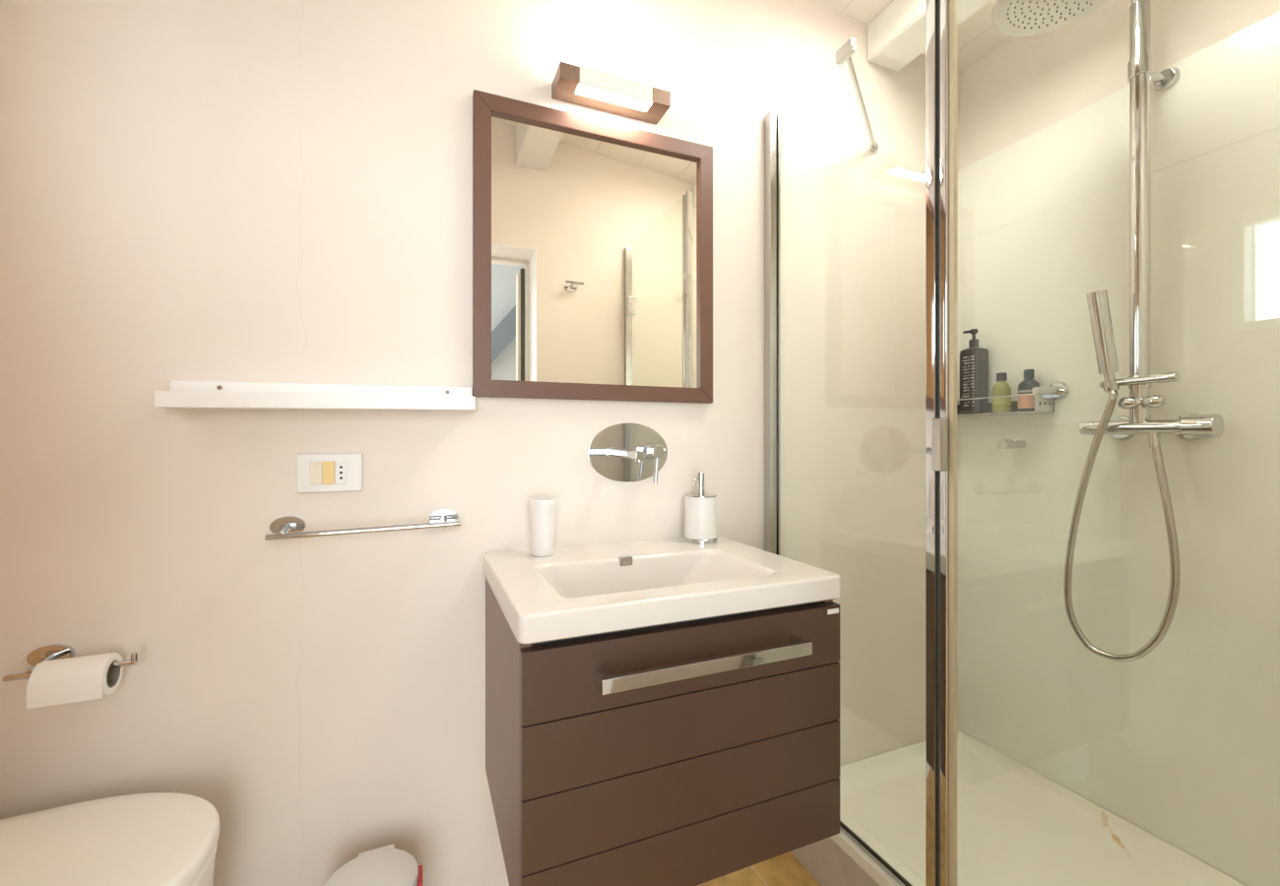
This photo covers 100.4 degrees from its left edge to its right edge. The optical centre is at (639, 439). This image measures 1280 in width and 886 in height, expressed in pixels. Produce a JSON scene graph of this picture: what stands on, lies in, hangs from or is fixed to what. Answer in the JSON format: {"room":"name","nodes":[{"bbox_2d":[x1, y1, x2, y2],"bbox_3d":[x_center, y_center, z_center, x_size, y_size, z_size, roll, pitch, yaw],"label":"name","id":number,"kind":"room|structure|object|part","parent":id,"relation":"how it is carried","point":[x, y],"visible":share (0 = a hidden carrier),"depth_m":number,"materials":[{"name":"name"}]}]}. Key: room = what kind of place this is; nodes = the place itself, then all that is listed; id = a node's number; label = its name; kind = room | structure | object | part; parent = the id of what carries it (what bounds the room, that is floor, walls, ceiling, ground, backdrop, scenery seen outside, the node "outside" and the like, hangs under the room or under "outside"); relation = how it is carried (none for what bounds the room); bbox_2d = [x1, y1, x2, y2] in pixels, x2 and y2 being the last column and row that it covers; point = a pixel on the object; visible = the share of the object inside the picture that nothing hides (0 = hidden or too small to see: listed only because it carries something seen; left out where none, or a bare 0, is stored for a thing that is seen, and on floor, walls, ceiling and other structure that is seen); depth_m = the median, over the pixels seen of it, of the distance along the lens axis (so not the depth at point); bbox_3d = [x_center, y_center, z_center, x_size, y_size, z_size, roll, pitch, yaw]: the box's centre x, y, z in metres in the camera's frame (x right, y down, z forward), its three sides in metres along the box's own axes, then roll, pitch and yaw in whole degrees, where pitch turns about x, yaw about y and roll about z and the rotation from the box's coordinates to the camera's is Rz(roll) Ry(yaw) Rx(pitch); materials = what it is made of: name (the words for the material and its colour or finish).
{"room":"bathroom","nodes":[
{"label":"bathroom","id":0,"kind":"room"},
{"bbox_2d":[0,0,959,885],"bbox_3d":[-0.093,-0.208,1.380,2.730,2.577,0.120,0,0,-23],"label":"wall","id":1,"kind":"structure","parent":0,"point":[266,191],"depth_m":1.10,"materials":[{"name":"beige paint"}]},
{"bbox_2d":[2,643,138,681],"bbox_3d":[-0.960,0.376,0.919,0.169,0.038,0.065,0,0,-23],"label":"paper holder","id":2,"kind":"object","parent":1,"relation":"attached to","point":[42,654],"visible":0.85,"depth_m":0.92,"materials":[{"name":"silver metal"}]},
{"bbox_3d":[-1.010,0.382,0.898,0.013,0.019,0.055,0,0,-23],"label":"post","id":3,"kind":"part","parent":2,"relation":"part of","materials":[{"name":"silver metal"}]},
{"bbox_2d":[26,652,123,708],"bbox_3d":[-0.944,0.402,0.895,0.092,0.070,0.070,0,0,-23],"label":"toilet paper roll","id":4,"kind":"object","parent":2,"relation":"on","point":[51,682],"visible":0.98,"depth_m":0.87,"materials":[{"name":"white paper"}]},
{"bbox_2d":[154,380,475,411],"bbox_3d":[-0.608,-0.085,1.059,0.532,0.053,0.078,-1,0,-23],"label":"wall shelf","id":5,"kind":"object","parent":1,"relation":"attached to","point":[182,395],"visible":1,"depth_m":1.03,"materials":[{"name":"white paint"}]},
{"bbox_3d":[-0.620,-0.099,1.088,0.532,0.025,0.014,-1,0,-23],"label":"rail","id":6,"kind":"part","parent":5,"relation":"part of","materials":[{"name":"white paint"}]},
{"bbox_2d":[296,452,362,493],"bbox_3d":[-0.630,0.068,1.085,0.116,0.078,0.012,0,0,-23],"label":"switch plate","id":7,"kind":"object","parent":1,"relation":"attached to","point":[315,473],"visible":1,"depth_m":1.08,"materials":[{"name":"white plastic"}]},
{"bbox_2d":[335,461,346,484],"bbox_3d":[-0.610,0.069,1.090,0.021,0.046,0.003,0,0,-23],"label":"socket","id":8,"kind":"object","parent":7,"relation":"attached to","point":[341,467],"depth_m":1.09,"materials":[{"name":"white plastic"}]},
{"bbox_2d":[264,509,460,540],"bbox_3d":[-0.552,0.173,1.087,0.352,0.040,0.068,0,0,-23],"label":"towel bar","id":9,"kind":"object","parent":1,"relation":"attached to","point":[288,527],"visible":1,"depth_m":1.06,"materials":[{"name":"silver metal"}]},
{"bbox_3d":[-0.688,0.177,1.031,0.013,0.020,0.058,0,0,-23],"label":"post","id":10,"kind":"part","parent":9,"relation":"part of","materials":[{"name":"silver metal"}]},
{"bbox_3d":[-0.419,0.177,1.143,0.013,0.020,0.058,0,0,-23],"label":"post","id":11,"kind":"part","parent":9,"relation":"part of","materials":[{"name":"silver metal"}]},
{"bbox_2d":[472,89,712,403],"bbox_3d":[-0.091,-0.433,1.303,0.606,0.676,0.024,0,0,-23],"label":"wall mirror","id":12,"kind":"object","parent":1,"relation":"attached to","point":[593,238],"visible":1,"depth_m":1.29,"materials":[{"name":"brown mirror"}]},
{"bbox_3d":[-0.353,-0.433,1.194,0.038,0.674,0.024,0,0,-23],"label":"frame rail","id":13,"kind":"part","parent":12,"relation":"part of","materials":[{"name":"brown wood"}]},
{"bbox_3d":[-0.091,-0.114,1.303,0.605,0.038,0.024,0,0,-23],"label":"frame rail","id":14,"kind":"part","parent":12,"relation":"part of","materials":[{"name":"brown wood"}]},
{"bbox_3d":[-0.091,-0.752,1.303,0.605,0.038,0.024,0,0,-23],"label":"frame rail","id":15,"kind":"part","parent":12,"relation":"part of","materials":[{"name":"brown wood"}]},
{"bbox_3d":[0.171,-0.433,1.412,0.038,0.674,0.024,0,0,-23],"label":"frame rail","id":16,"kind":"part","parent":12,"relation":"part of","materials":[{"name":"brown wood"}]},
{"bbox_2d":[551,61,670,124],"bbox_3d":[-0.068,-0.828,1.281,0.274,0.040,0.082,0,0,-23],"label":"lamp","id":17,"kind":"object","parent":1,"relation":"attached to","point":[581,86],"visible":1,"depth_m":1.26,"materials":[{"name":"brown metal"}]},
{"bbox_2d":[578,65,652,102],"bbox_3d":[-0.054,-0.829,1.248,0.182,0.038,0.005,0,0,-23],"label":"diffuser","id":18,"kind":"object","parent":17,"relation":"attached to","point":[590,79],"depth_m":1.25,"materials":[{"name":"beige"}]},
{"bbox_2d":[587,423,667,483],"bbox_3d":[0.007,0.034,1.256,0.214,0.149,0.185,0,0,-23],"label":"faucet","id":19,"kind":"object","parent":1,"relation":"attached to","point":[620,452],"visible":1,"depth_m":1.33,"materials":[{"name":"silver metal"}]},
{"bbox_3d":[-0.034,0.034,1.237,0.032,0.033,0.181,0,0,-23],"label":"spout","id":20,"kind":"part","parent":19,"relation":"part of","materials":[{"name":"silver metal"}]},
{"bbox_3d":[0.048,0.065,1.316,0.035,0.086,0.016,0,0,-23],"label":"lever","id":21,"kind":"part","parent":19,"relation":"part of","materials":[{"name":"silver metal"}]},
{"bbox_2d":[485,576,839,885],"bbox_3d":[0.024,0.525,1.088,0.599,0.446,0.509,0,0,-23],"label":"vanity cabinet","id":22,"kind":"object","parent":1,"relation":"attached to","point":[696,752],"visible":0.95,"depth_m":0.88,"materials":[{"name":"brown laminate"}]},
{"bbox_2d":[483,535,840,644],"bbox_3d":[0.015,0.319,1.107,0.609,0.126,0.468,0,0,-23],"label":"washbasin","id":23,"kind":"object","parent":22,"relation":"in","point":[585,590],"visible":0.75,"depth_m":0.99,"materials":[{"name":"beige ceramic"}]},
{"bbox_2d":[527,497,557,556],"bbox_3d":[-0.216,0.195,1.188,0.065,0.124,0.065,0,0,-23],"label":"tumbler","id":24,"kind":"object","parent":23,"relation":"on","point":[543,510],"visible":1,"depth_m":1.17,"materials":[{"name":"white plastic"}]},
{"bbox_2d":[684,472,716,543],"bbox_3d":[0.153,0.171,1.349,0.082,0.172,0.082,0,0,-23],"label":"soap dispenser","id":25,"kind":"object","parent":23,"relation":"on","point":[700,507],"visible":1,"depth_m":1.31,"materials":[{"name":"white ceramic"}]},
{"bbox_3d":[0.094,0.516,0.921,0.563,0.428,0.008,0,0,-23],"label":"shadow panel","id":26,"kind":"part","parent":22,"relation":"part of","materials":[{"name":"black"}]},
{"bbox_3d":[0.113,0.364,0.876,0.384,0.022,0.048,0,0,-23],"label":"handle","id":27,"kind":"part","parent":22,"relation":"part of","materials":[{"name":"silver metal"}]},
{"bbox_3d":[0.363,0.324,1.004,0.027,0.009,0.002,0,0,-23],"label":"maker plate","id":28,"kind":"part","parent":22,"relation":"part of","materials":[{"name":"white plastic"}]},
{"bbox_2d":[790,837,879,885],"bbox_3d":[0.582,1.012,0.979,0.090,0.136,1.140,0,0,-23],"label":"trim","id":29,"kind":"structure","parent":1,"relation":"attached to","point":[824,860],"depth_m":1.26,"materials":[{"name":"grey stone"}]},
{"bbox_2d":[764,0,937,885],"bbox_3d":[0.641,-0.001,1.335,0.417,1.829,0.526,0,0,-23],"label":"shower frame","id":30,"kind":"structure","parent":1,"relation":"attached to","point":[772,120],"depth_m":1.03,"materials":[{"name":"silver metal"}]},
{"bbox_2d":[867,0,990,71],"bbox_3d":[0.977,-1.220,1.143,0.130,0.114,1.140,0,0,-23],"label":"beam","id":31,"kind":"structure","parent":1,"relation":"attached to","point":[896,36],"depth_m":1.56,"materials":[{"name":"white paint"}]},
{"bbox_2d":[697,851,821,885],"bbox_3d":[0.323,1.120,-0.126,3.900,0.080,3.220,0,0,-23],"label":"floor","id":32,"kind":"structure","parent":0,"point":[785,869],"depth_m":1.32,"materials":[{"name":"wood"}]},
{"bbox_2d":[0,792,219,885],"bbox_3d":[-0.890,0.843,0.721,0.509,0.474,0.378,0,0,-23],"label":"toilet","id":33,"kind":"object","parent":32,"relation":"on","point":[151,839],"visible":1,"depth_m":0.81,"materials":[{"name":"white ceramic"}]},
{"bbox_3d":[-0.873,0.648,0.728,0.467,0.019,0.372,0,0,-23],"label":"seat","id":34,"kind":"part","parent":33,"relation":"part of","materials":[{"name":"white ceramic"}]},
{"bbox_3d":[-0.893,0.871,0.720,0.503,0.419,0.364,0,0,-23],"label":"bowl","id":35,"kind":"part","parent":33,"relation":"part of","materials":[{"name":"white ceramic"}]},
{"bbox_2d":[323,844,422,885],"bbox_3d":[-0.484,0.939,0.965,0.199,0.282,0.169,0,0,32],"label":"pedal bin","id":36,"kind":"object","parent":32,"relation":"on","point":[387,865],"visible":1,"depth_m":0.99,"materials":[{"name":"white plastic"}]},
{"bbox_2d":[829,730,1248,885],"bbox_3d":[0.933,0.996,1.125,0.791,0.166,1.140,0,0,-23],"label":"shower tray","id":37,"kind":"object","parent":32,"relation":"on","point":[1017,826],"visible":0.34,"depth_m":1.37,"materials":[{"name":"white ceramic"}]},
{"bbox_2d":[820,0,1013,73],"bbox_3d":[0.169,-1.421,0.753,2.730,0.393,1.480,0,0,-23],"label":"ceiling","id":38,"kind":"structure","parent":0,"point":[977,35],"depth_m":1.62,"materials":[{"name":"white paint"}]},
{"bbox_2d":[960,0,1279,169],"bbox_3d":[1.354,-0.078,1.300,0.120,2.316,1.140,0,0,-23],"label":"wall","id":39,"kind":"structure","parent":0,"point":[1025,86],"depth_m":1.50,"materials":[{"name":"beige paint"}]},
{"bbox_2d":[996,439,1026,448],"bbox_3d":[1.109,0.015,1.590,0.095,0.030,0.030,0,0,-23],"label":"peg","id":40,"kind":"object","parent":39,"relation":"attached to","point":[1001,443],"visible":1,"depth_m":1.57,"materials":[{"name":"silver metal"}]},
{"bbox_3d":[1.088,0.015,1.581,0.050,0.030,0.030,0,0,-23],"label":"knob","id":41,"kind":"part","parent":40,"relation":"part of","materials":[{"name":"silver metal"}]},
{"bbox_3d":[1.132,0.015,1.600,0.045,0.026,0.026,0,0,-23],"label":"stem","id":42,"kind":"part","parent":40,"relation":"part of","materials":[{"name":"silver metal"}]},
{"bbox_2d":[957,381,1068,416],"bbox_3d":[1.101,-0.120,1.623,0.085,0.089,0.315,0,0,-23],"label":"basket","id":43,"kind":"object","parent":39,"relation":"attached to","point":[1045,397],"visible":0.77,"depth_m":1.51,"materials":[{"name":"silver metal"}]},
{"bbox_3d":[1.041,-0.102,1.766,0.084,0.047,0.003,0,0,-23],"label":"plate","id":44,"kind":"part","parent":43,"relation":"part of","materials":[{"name":"silver metal"}]},
{"bbox_2d":[960,328,988,414],"bbox_3d":[1.066,-0.215,1.704,0.054,0.272,0.067,0,0,-23],"label":"pump bottle","id":45,"kind":"object","parent":43,"relation":"on","point":[974,360],"visible":0.98,"depth_m":1.68,"materials":[{"name":"grey plastic"}]},
{"bbox_2d":[961,355,974,406],"bbox_3d":[1.043,-0.184,1.695,0.001,0.159,0.041,0,0,-23],"label":"print","id":46,"kind":"object","parent":45,"relation":"attached to","point":[968,361],"depth_m":1.69,"materials":[{"name":"grey"}]},
{"bbox_3d":[1.057,-0.126,1.624,0.005,0.005,0.278,0,0,-23],"label":"rail","id":47,"kind":"part","parent":43,"relation":"part of","materials":[{"name":"silver metal"}]},
{"bbox_2d":[991,372,1011,413],"bbox_3d":[1.102,-0.140,1.626,0.049,0.122,0.049,0,0,-23],"label":"bottle","id":48,"kind":"object","parent":43,"relation":"on","point":[1001,388],"visible":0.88,"depth_m":1.61,"materials":[{"name":"yellow plastic"}]},
{"bbox_3d":[1.094,-0.077,1.639,0.084,0.003,0.278,0,0,-23],"label":"plate","id":49,"kind":"part","parent":43,"relation":"part of","materials":[{"name":"silver metal"}]},
{"bbox_3d":[1.131,-0.097,1.655,0.004,0.037,0.278,0,0,-23],"label":"plate","id":50,"kind":"part","parent":43,"relation":"part of","materials":[{"name":"silver metal"}]},
{"bbox_2d":[1017,369,1040,411],"bbox_3d":[1.133,-0.141,1.555,0.054,0.124,0.054,0,0,-23],"label":"bottle","id":51,"kind":"object","parent":43,"relation":"in","point":[1024,403],"visible":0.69,"depth_m":1.54,"materials":[{"name":"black plastic"}]},
{"bbox_2d":[1017,389,1031,392],"bbox_3d":[1.133,-0.138,1.555,0.054,0.006,0.054,0,0,-23],"label":"print","id":52,"kind":"object","parent":51,"relation":"on","point":[1019,391],"depth_m":1.54,"materials":[{"name":"grey paper"}]},
{"bbox_3d":[1.147,-0.102,1.513,0.084,0.047,0.003,0,0,-23],"label":"plate","id":53,"kind":"part","parent":43,"relation":"part of","materials":[{"name":"silver metal"}]},
{"bbox_2d":[991,0,1224,441],"bbox_3d":[1.042,-0.542,1.213,0.512,1.092,0.265,0,0,-23],"label":"shower column","id":54,"kind":"structure","parent":39,"relation":"attached to","point":[1012,18],"depth_m":1.27,"materials":[{"name":"silver metal"}]},
{"bbox_3d":[1.167,-0.029,1.386,0.036,0.036,0.033,0,0,-23],"label":"flow knob","id":55,"kind":"part","parent":54,"relation":"part of","materials":[{"name":"silver metal"}]},
{"bbox_2d":[1063,289,1180,661],"bbox_3d":[1.151,0.092,1.295,0.093,0.911,0.224,0,0,-34],"label":"shower","id":56,"kind":"object","parent":54,"relation":"attached to","point":[1098,301],"visible":1,"depth_m":1.29,"materials":[{"name":"silver metal"}]},
{"bbox_3d":[1.204,-0.071,1.274,0.056,0.064,0.090,0,0,-23],"label":"diverter knob","id":57,"kind":"part","parent":54,"relation":"part of","materials":[{"name":"silver metal"}]},
{"bbox_3d":[1.249,-0.029,1.190,0.054,0.054,0.061,0,0,-23],"label":"thermostat knob","id":58,"kind":"part","parent":54,"relation":"part of","materials":[{"name":"silver metal"}]},
{"bbox_2d":[958,11,1279,885],"bbox_3d":[1.295,0.037,1.276,0.008,1.885,1.140,0,0,-23],"label":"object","id":59,"kind":"structure","parent":39,"relation":"attached to","point":[1180,741],"depth_m":1.35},
{"bbox_3d":[0.411,-0.208,0.171,2.730,2.577,0.220,0,0,-23],"label":"wall","id":60,"kind":"structure","parent":0,"visible":0},
{"bbox_2d":[931,0,957,885],"bbox_3d":[0.683,0.002,0.735,0.038,1.823,0.613,0,0,-23],"label":"shower frame","id":61,"kind":"structure","parent":60,"relation":"attached to","point":[943,426],"depth_m":1.00,"materials":[{"name":"silver metal"}]},
{"bbox_3d":[0.561,0.010,0.998,0.020,0.100,0.022,0,0,-23],"label":"door handle","id":62,"kind":"part","parent":61,"relation":"part of","materials":[{"name":"silver metal"}]}
]}

